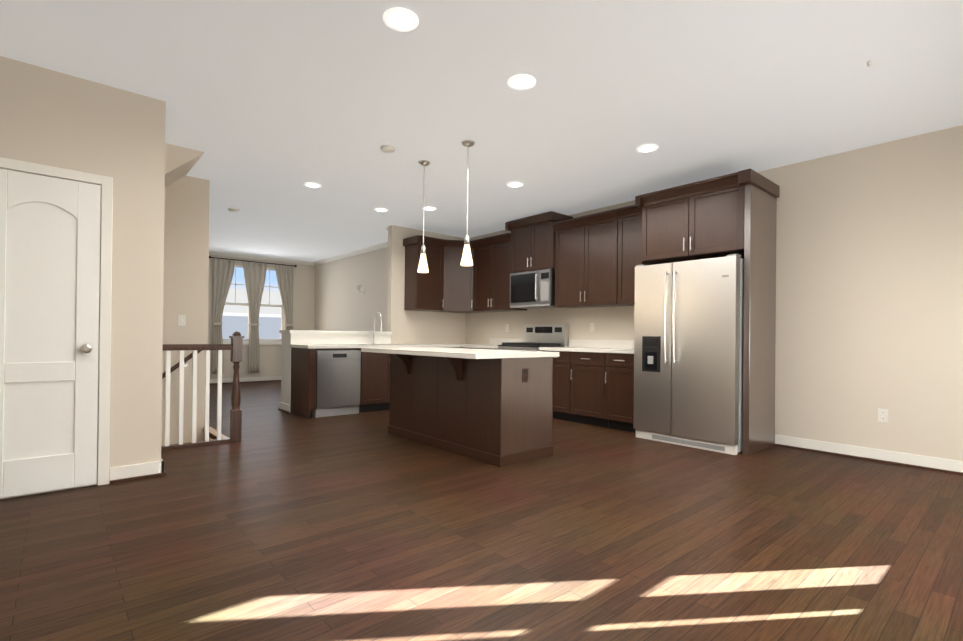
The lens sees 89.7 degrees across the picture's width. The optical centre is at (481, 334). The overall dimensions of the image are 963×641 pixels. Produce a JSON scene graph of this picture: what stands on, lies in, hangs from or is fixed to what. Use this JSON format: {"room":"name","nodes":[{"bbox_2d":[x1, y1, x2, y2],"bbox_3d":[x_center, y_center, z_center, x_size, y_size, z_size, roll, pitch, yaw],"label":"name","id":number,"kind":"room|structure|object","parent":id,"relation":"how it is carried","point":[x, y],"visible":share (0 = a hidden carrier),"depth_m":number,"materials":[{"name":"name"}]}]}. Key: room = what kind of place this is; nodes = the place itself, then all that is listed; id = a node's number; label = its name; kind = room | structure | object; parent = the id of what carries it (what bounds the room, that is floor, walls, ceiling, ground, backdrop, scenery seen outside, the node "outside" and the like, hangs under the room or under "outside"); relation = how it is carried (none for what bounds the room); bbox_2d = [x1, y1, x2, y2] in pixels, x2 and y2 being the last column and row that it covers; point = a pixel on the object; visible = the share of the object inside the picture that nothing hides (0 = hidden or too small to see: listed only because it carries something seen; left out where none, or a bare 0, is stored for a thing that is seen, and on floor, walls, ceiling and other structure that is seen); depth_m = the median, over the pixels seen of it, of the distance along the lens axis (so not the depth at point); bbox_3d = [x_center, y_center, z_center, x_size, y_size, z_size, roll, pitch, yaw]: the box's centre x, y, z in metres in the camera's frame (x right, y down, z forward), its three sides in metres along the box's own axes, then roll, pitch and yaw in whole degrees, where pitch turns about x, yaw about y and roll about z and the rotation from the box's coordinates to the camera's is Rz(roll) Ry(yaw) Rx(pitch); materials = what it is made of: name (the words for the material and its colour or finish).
{"room":"kitchen","nodes":[
{"label":"kitchen","id":0,"kind":"room"},
{"bbox_2d":[0,381,962,640],"bbox_3d":[-1.909,1.089,5.218,6.880,0.100,12.240,1,0,-41],"label":"floor","id":1,"kind":"structure","parent":0,"point":[274,523],"depth_m":2.42,"materials":[{"name":"brown wood"}]},
{"bbox_2d":[161,331,243,449],"bbox_3d":[-2.648,0.496,4.502,0.787,1.065,0.110,1,0,-41],"label":"stair railing","id":2,"kind":"object","parent":1,"relation":"on","point":[235,346],"visible":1,"depth_m":4.55,"materials":[{"name":"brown wood"}]},
{"bbox_2d":[203,427,227,438],"bbox_3d":[-3.498,1.876,4.364,2.060,1.726,0.894,1,0,-41],"label":"stair steps","id":3,"kind":"structure","parent":1,"relation":"attached to","point":[213,431],"depth_m":5.07,"materials":[{"name":"white paint"}]},
{"bbox_2d":[310,350,360,417],"bbox_3d":[-2.019,0.623,6.457,0.592,0.840,0.587,1,0,-41],"label":"dishwasher","id":4,"kind":"object","parent":1,"relation":"on","point":[338,373],"visible":0.83,"depth_m":6.23,"materials":[{"name":"grey metal"}]},
{"bbox_2d":[338,348,389,412],"bbox_3d":[-1.433,0.616,6.984,0.974,0.870,0.618,1,0,-41],"label":"base cabinet","id":5,"kind":"object","parent":1,"relation":"on","point":[375,383],"depth_m":6.58,"materials":[{"name":"brown wood"}]},
{"bbox_2d":[290,344,486,347],"bbox_3d":[-1.203,0.164,7.174,3.010,0.040,0.632,1,0,-41],"label":"countertop","id":6,"kind":"structure","parent":5,"relation":"on","point":[291,345],"depth_m":6.61,"materials":[{"name":"white stone"}]},
{"bbox_2d":[362,312,395,344],"bbox_3d":[-1.460,-0.096,6.971,0.700,0.466,0.398,1,0,-41],"label":"faucet","id":7,"kind":"object","parent":6,"relation":"on","point":[374,340],"visible":1,"depth_m":7.00,"materials":[{"name":"silver metal"}]},
{"bbox_2d":[373,351,552,466],"bbox_3d":[-0.236,0.620,4.673,0.811,0.870,1.744,1,0,-41],"label":"kitchen island","id":8,"kind":"object","parent":1,"relation":"on","point":[494,407],"depth_m":4.19,"materials":[{"name":"brown wood"}]},
{"bbox_2d":[361,347,558,358],"bbox_3d":[-0.277,0.164,4.635,0.970,0.040,1.820,1,0,-41],"label":"island countertop","id":9,"kind":"structure","parent":8,"relation":"on","point":[441,352],"depth_m":4.14,"materials":[{"name":"white stone"}]},
{"bbox_2d":[470,348,497,349],"bbox_3d":[0.184,0.635,7.401,0.618,0.870,0.835,1,0,-41],"label":"base cabinet","id":10,"kind":"object","parent":1,"relation":"on","point":[470,348],"depth_m":7.11,"materials":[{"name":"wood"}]},
{"bbox_2d":[460,344,501,347],"bbox_3d":[0.183,0.179,7.398,0.633,0.040,0.835,1,0,-41],"label":"countertop","id":11,"kind":"structure","parent":10,"relation":"on","point":[491,345],"depth_m":7.20,"materials":[{"name":"white stone"}]},
{"bbox_2d":[497,324,568,350],"bbox_3d":[0.689,0.460,6.763,0.687,1.225,0.770,1,0,-41],"label":"range","id":12,"kind":"object","parent":1,"relation":"on","point":[536,336],"visible":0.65,"depth_m":6.78,"materials":[{"name":"silver metal"}]},
{"bbox_2d":[553,352,574,421],"bbox_3d":[1.168,0.640,6.276,0.618,0.870,0.564,1,0,-41],"label":"base cabinet","id":13,"kind":"object","parent":1,"relation":"on","point":[563,365],"depth_m":5.99,"materials":[{"name":"brown wood"}]},
{"bbox_2d":[575,352,610,426],"bbox_3d":[1.474,0.642,5.926,0.618,0.870,0.613,1,0,-41],"label":"base cabinet","id":14,"kind":"object","parent":1,"relation":"on","point":[592,369],"depth_m":5.67,"materials":[{"name":"brown wood"}]},
{"bbox_2d":[539,348,633,355],"bbox_3d":[1.446,0.187,5.955,0.633,0.040,1.410,1,0,-41],"label":"countertop","id":15,"kind":"structure","parent":14,"relation":"on","point":[631,350],"depth_m":5.81,"materials":[{"name":"white stone"}]},
{"bbox_2d":[607,352,635,432],"bbox_3d":[1.753,0.644,5.608,0.618,0.870,0.479,1,0,-41],"label":"base cabinet","id":16,"kind":"object","parent":1,"relation":"on","point":[620,417],"depth_m":5.38,"materials":[{"name":"brown wood"}]},
{"bbox_2d":[633,254,743,454],"bbox_3d":[2.191,0.178,4.924,0.850,1.805,1.015,1,0,-41],"label":"refrigerator","id":17,"kind":"object","parent":1,"relation":"on","point":[688,352],"visible":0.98,"depth_m":4.62,"materials":[{"name":"grey metal"}]},
{"bbox_2d":[0,56,962,499],"bbox_3d":[-1.903,0.519,5.220,6.880,4.440,12.240,1,0,-41],"label":"wall","id":18,"kind":"structure","parent":0,"point":[868,280],"depth_m":4.20,"materials":[{"name":"beige paint"}]},
{"bbox_2d":[0,157,112,497],"bbox_3d":[-2.806,-0.033,3.075,0.727,2.108,0.090,1,0,-41],"label":"closet door","id":19,"kind":"structure","parent":18,"relation":"in","point":[55,265],"depth_m":3.15,"materials":[{"name":"white paint"}]},
{"bbox_2d":[109,459,162,483],"bbox_3d":[-2.449,0.974,3.437,0.300,0.105,0.030,1,0,-41],"label":"baseboard","id":20,"kind":"structure","parent":18,"relation":"attached to","point":[119,474],"depth_m":3.43,"materials":[{"name":"white paint"}]},
{"bbox_2d":[160,458,165,475],"bbox_3d":[-2.628,0.974,3.891,0.030,0.105,0.950,1,0,-41],"label":"baseboard","id":21,"kind":"structure","parent":18,"relation":"attached to","point":[162,472],"depth_m":3.54,"materials":[{"name":"white paint"}]},
{"bbox_2d":[162,350,201,378],"bbox_3d":[-3.914,1.038,4.540,2.356,1.897,0.084,1,0,-41],"label":"handrail","id":22,"kind":"object","parent":18,"relation":"attached to","point":[186,364],"depth_m":5.15,"materials":[{"name":"brown wood"}]},
{"bbox_2d":[178,315,185,325],"bbox_3d":[-3.212,-0.152,5.192,0.070,0.115,0.008,1,0,-41],"label":"light switch","id":23,"kind":"object","parent":18,"relation":"attached to","point":[181,320],"visible":1,"depth_m":5.19,"materials":[{"name":"white plastic"}]},
{"bbox_2d":[210,376,280,383],"bbox_3d":[-5.141,0.973,10.342,3.120,0.105,0.030,1,0,-41],"label":"baseboard","id":24,"kind":"structure","parent":18,"relation":"attached to","point":[272,378],"depth_m":10.47,"materials":[{"name":"white paint"}]},
{"bbox_2d":[209,256,296,266],"bbox_3d":[-4.903,-1.572,10.475,1.797,0.060,0.117,1,0,-41],"label":"curtain rod","id":25,"kind":"object","parent":18,"relation":"attached to","point":[253,261],"visible":1,"depth_m":10.41,"materials":[{"name":"brown metal"}]},
{"bbox_2d":[212,258,293,373],"bbox_3d":[-4.891,-0.373,10.456,1.632,2.363,0.093,1,0,-41],"label":"curtains","id":26,"kind":"object","parent":25,"relation":"hanging from","point":[254,275],"visible":0.81,"depth_m":10.41,"materials":[{"name":"beige fabric"}]},
{"bbox_2d":[223,265,284,344],"bbox_3d":[-4.975,-0.636,10.542,1.480,1.707,0.135,1,0,-41],"label":"window","id":27,"kind":"structure","parent":18,"relation":"in","point":[264,341],"depth_m":10.70,"materials":[{"name":"white paint"}]},
{"bbox_2d":[209,250,312,265],"bbox_3d":[-5.152,-1.678,10.289,3.180,0.075,0.075,1,0,-41],"label":"crown molding","id":28,"kind":"structure","parent":18,"relation":"attached to","point":[218,253],"depth_m":10.55,"materials":[{"name":"white paint"}]},
{"bbox_2d":[278,402,289,412],"bbox_3d":[-2.655,0.984,6.535,0.030,0.105,0.334,1,0,-41],"label":"baseboard","id":29,"kind":"structure","parent":18,"relation":"attached to","point":[284,407],"depth_m":6.53,"materials":[{"name":"white paint"}]},
{"bbox_2d":[313,242,387,265],"bbox_3d":[-2.450,-1.652,9.679,0.075,0.075,4.550,1,0,-41],"label":"crown molding","id":30,"kind":"structure","parent":18,"relation":"attached to","point":[352,253],"depth_m":9.85,"materials":[{"name":"white paint"}]},
{"bbox_2d":[355,285,363,293],"bbox_3d":[-2.409,-0.889,9.540,0.176,0.180,0.120,1,0,-41],"label":"sconce","id":31,"kind":"object","parent":18,"relation":"attached to","point":[357,287],"visible":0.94,"depth_m":9.50,"materials":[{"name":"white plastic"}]},
{"bbox_2d":[403,240,442,311],"bbox_3d":[-0.870,-0.896,7.629,0.557,1.030,0.375,1,0,-41],"label":"upper cabinet","id":32,"kind":"object","parent":18,"relation":"attached to","point":[423,291],"depth_m":7.49,"materials":[{"name":"brown wood"}]},
{"bbox_2d":[431,239,486,312],"bbox_3d":[-0.350,-0.929,7.898,0.801,1.110,0.655,1,0,-41],"label":"upper cabinet","id":33,"kind":"object","parent":18,"relation":"attached to","point":[458,280],"depth_m":7.69,"materials":[{"name":"brown wood"}]},
{"bbox_2d":[475,240,494,311],"bbox_3d":[0.132,-0.885,7.661,0.387,1.030,0.526,1,0,-41],"label":"upper cabinet","id":34,"kind":"object","parent":18,"relation":"attached to","point":[484,253],"depth_m":7.52,"materials":[{"name":"brown wood"}]},
{"bbox_2d":[505,324,508,331],"bbox_3d":[0.400,-0.107,7.630,0.006,0.115,0.070,1,0,-41],"label":"outlet","id":35,"kind":"object","parent":18,"relation":"attached to","point":[506,327],"visible":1,"depth_m":7.63,"materials":[{"name":"white plastic"}]},
{"bbox_2d":[495,240,526,311],"bbox_3d":[0.405,-0.883,7.378,0.348,1.030,0.490,1,0,-41],"label":"upper cabinet","id":36,"kind":"object","parent":18,"relation":"attached to","point":[502,281],"depth_m":7.24,"materials":[{"name":"brown wood"}]},
{"bbox_2d":[507,220,534,275],"bbox_3d":[0.715,-1.219,7.006,0.378,0.655,0.465,1,0,-41],"label":"upper cabinet","id":37,"kind":"object","parent":18,"relation":"attached to","point":[521,242],"depth_m":6.89,"materials":[{"name":"brown wood"}]},
{"bbox_2d":[510,268,557,308],"bbox_3d":[0.792,-0.636,6.845,0.455,0.496,0.765,1,0,-41],"label":"microwave","id":38,"kind":"object","parent":37,"relation":"attached to","point":[535,289],"visible":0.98,"depth_m":6.67,"materials":[{"name":"silver metal"}]},
{"bbox_2d":[535,216,574,269],"bbox_3d":[0.945,-1.218,6.743,0.378,0.655,0.466,1,0,-41],"label":"upper cabinet","id":39,"kind":"object","parent":18,"relation":"attached to","point":[544,229],"depth_m":6.54,"materials":[{"name":"brown wood"}]},
{"bbox_2d":[491,340,633,347],"bbox_3d":[1.141,0.117,6.771,0.019,0.100,3.040,1,0,-41],"label":"backsplash","id":40,"kind":"structure","parent":18,"relation":"attached to","point":[572,343],"depth_m":6.33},
{"bbox_2d":[555,224,586,307],"bbox_3d":[1.286,-0.878,6.371,0.348,1.030,0.535,1,0,-41],"label":"upper cabinet","id":41,"kind":"object","parent":18,"relation":"attached to","point":[571,241],"depth_m":6.26,"materials":[{"name":"brown wood"}]},
{"bbox_2d":[590,323,593,330],"bbox_3d":[1.464,-0.101,6.415,0.006,0.115,0.070,1,0,-41],"label":"outlet","id":42,"kind":"object","parent":18,"relation":"attached to","point":[591,326],"visible":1,"depth_m":6.41,"materials":[{"name":"white plastic"}]},
{"bbox_2d":[587,216,630,307],"bbox_3d":[1.583,-0.876,6.031,0.348,1.030,0.599,1,0,-41],"label":"upper cabinet","id":43,"kind":"object","parent":18,"relation":"attached to","point":[593,260],"depth_m":5.87,"materials":[{"name":"brown wood"}]},
{"bbox_2d":[623,212,654,305],"bbox_3d":[1.864,-0.875,5.710,0.348,1.030,0.498,1,0,-41],"label":"upper cabinet","id":44,"kind":"object","parent":18,"relation":"attached to","point":[631,221],"depth_m":5.61,"materials":[{"name":"brown wood"}]},
{"bbox_2d":[639,192,702,264],"bbox_3d":[2.140,-1.084,5.177,0.638,0.610,0.575,1,0,-41],"label":"upper cabinet","id":45,"kind":"object","parent":18,"relation":"attached to","point":[667,225],"depth_m":4.97,"materials":[{"name":"brown wood"}]},
{"bbox_2d":[695,180,770,259],"bbox_3d":[2.443,-1.082,4.831,0.638,0.610,0.576,1,0,-41],"label":"upper cabinet","id":46,"kind":"object","parent":18,"relation":"attached to","point":[735,218],"depth_m":4.54,"materials":[{"name":"brown wood"}]},
{"bbox_2d":[774,435,962,474],"bbox_3d":[3.706,1.040,3.819,0.030,0.105,2.500,1,0,-41],"label":"baseboard","id":47,"kind":"structure","parent":18,"relation":"attached to","point":[950,466],"depth_m":4.18,"materials":[{"name":"white paint"}]},
{"bbox_2d":[878,408,887,422],"bbox_3d":[3.436,0.691,4.147,0.006,0.115,0.070,1,0,-41],"label":"outlet","id":48,"kind":"object","parent":18,"relation":"attached to","point":[882,415],"visible":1,"depth_m":4.15,"materials":[{"name":"white plastic"}]},
{"bbox_2d":[0,0,962,261],"bbox_3d":[-1.891,-0.702,5.225,6.880,2.197,12.240,1,0,-41],"label":"ceiling","id":49,"kind":"structure","parent":0,"point":[272,106],"depth_m":3.37,"materials":[{"name":"white paint"}]},
{"bbox_2d":[228,208,239,212],"bbox_3d":[-3.369,-1.692,6.597,0.148,0.031,0.150,1,0,-41],"label":"smoke detector","id":50,"kind":"object","parent":49,"relation":"attached to","point":[235,210],"visible":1,"depth_m":6.55,"materials":[{"name":"white plastic"}]},
{"bbox_2d":[304,182,321,187],"bbox_3d":[-1.912,-1.694,5.493,0.190,0.007,0.190,1,0,-41],"label":"recessed light","id":51,"kind":"object","parent":49,"relation":"in","point":[312,185],"visible":0.98,"depth_m":5.49,"materials":[{"name":"white"}]},
{"bbox_2d":[374,208,387,211],"bbox_3d":[-1.353,-1.684,6.540,0.190,0.007,0.190,1,0,-41],"label":"recessed light","id":52,"kind":"object","parent":49,"relation":"in","point":[381,209],"visible":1,"depth_m":6.52,"materials":[{"name":"white"}]},
{"bbox_2d":[381,145,394,152],"bbox_3d":[-0.846,-1.675,4.380,0.128,0.031,0.130,1,0,-41],"label":"smoke detector","id":53,"kind":"object","parent":49,"relation":"attached to","point":[387,148],"visible":1,"depth_m":4.34,"materials":[{"name":"white plastic"}]},
{"bbox_2d":[383,8,418,31],"bbox_3d":[-0.433,-1.689,2.602,0.190,0.007,0.190,1,0,-41],"label":"recessed light","id":54,"kind":"object","parent":49,"relation":"in","point":[400,19],"visible":1,"depth_m":2.60,"materials":[{"name":"white"}]},
{"bbox_2d":[418,160,429,272],"bbox_3d":[-0.565,-1.148,4.734,0.116,1.075,0.116,1,0,-41],"label":"pendant light","id":55,"kind":"object","parent":49,"relation":"hanging from","point":[423,267],"visible":1,"depth_m":4.71,"materials":[{"name":"white glass"}]},
{"bbox_2d":[422,207,435,210],"bbox_3d":[-0.693,-1.677,6.453,0.190,0.007,0.190,1,0,-41],"label":"recessed light","id":56,"kind":"object","parent":49,"relation":"in","point":[430,208],"visible":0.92,"depth_m":6.44,"materials":[{"name":"white"}]},
{"bbox_2d":[461,140,474,265],"bbox_3d":[-0.123,-1.146,4.244,0.116,1.075,0.116,1,0,-41],"label":"pendant light","id":57,"kind":"object","parent":49,"relation":"hanging from","point":[466,260],"visible":1,"depth_m":4.22,"materials":[{"name":"white glass"}]},
{"bbox_2d":[507,182,523,187],"bbox_3d":[0.377,-1.670,5.397,0.190,0.007,0.190,1,0,-41],"label":"recessed light","id":58,"kind":"object","parent":49,"relation":"in","point":[515,184],"visible":0.98,"depth_m":5.39,"materials":[{"name":"white"}]},
{"bbox_2d":[508,75,535,89],"bbox_3d":[0.268,-1.679,3.228,0.190,0.007,0.190,1,0,-41],"label":"recessed light","id":59,"kind":"object","parent":49,"relation":"in","point":[520,82],"visible":1,"depth_m":3.23,"materials":[{"name":"white"}]},
{"bbox_2d":[636,144,658,152],"bbox_3d":[1.482,-1.663,4.331,0.190,0.007,0.190,1,0,-41],"label":"recessed light","id":60,"kind":"object","parent":49,"relation":"in","point":[647,148],"visible":0.98,"depth_m":4.33,"materials":[{"name":"white"}]},
{"bbox_2d":[867,60,871,66],"bbox_3d":[2.361,-1.647,2.947,0.024,0.031,0.024,1,0,-41],"label":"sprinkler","id":61,"kind":"object","parent":49,"relation":"attached to","point":[869,63],"visible":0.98,"depth_m":2.94,"materials":[{"name":"white plastic"}]},
{"label":"outside","id":62,"kind":"structure","parent":0,"visible":0},
{"bbox_2d":[222,267,280,338],"bbox_3d":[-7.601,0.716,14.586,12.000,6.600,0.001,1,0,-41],"label":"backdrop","id":63,"kind":"structure","parent":62,"point":[234,318],"depth_m":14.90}
]}

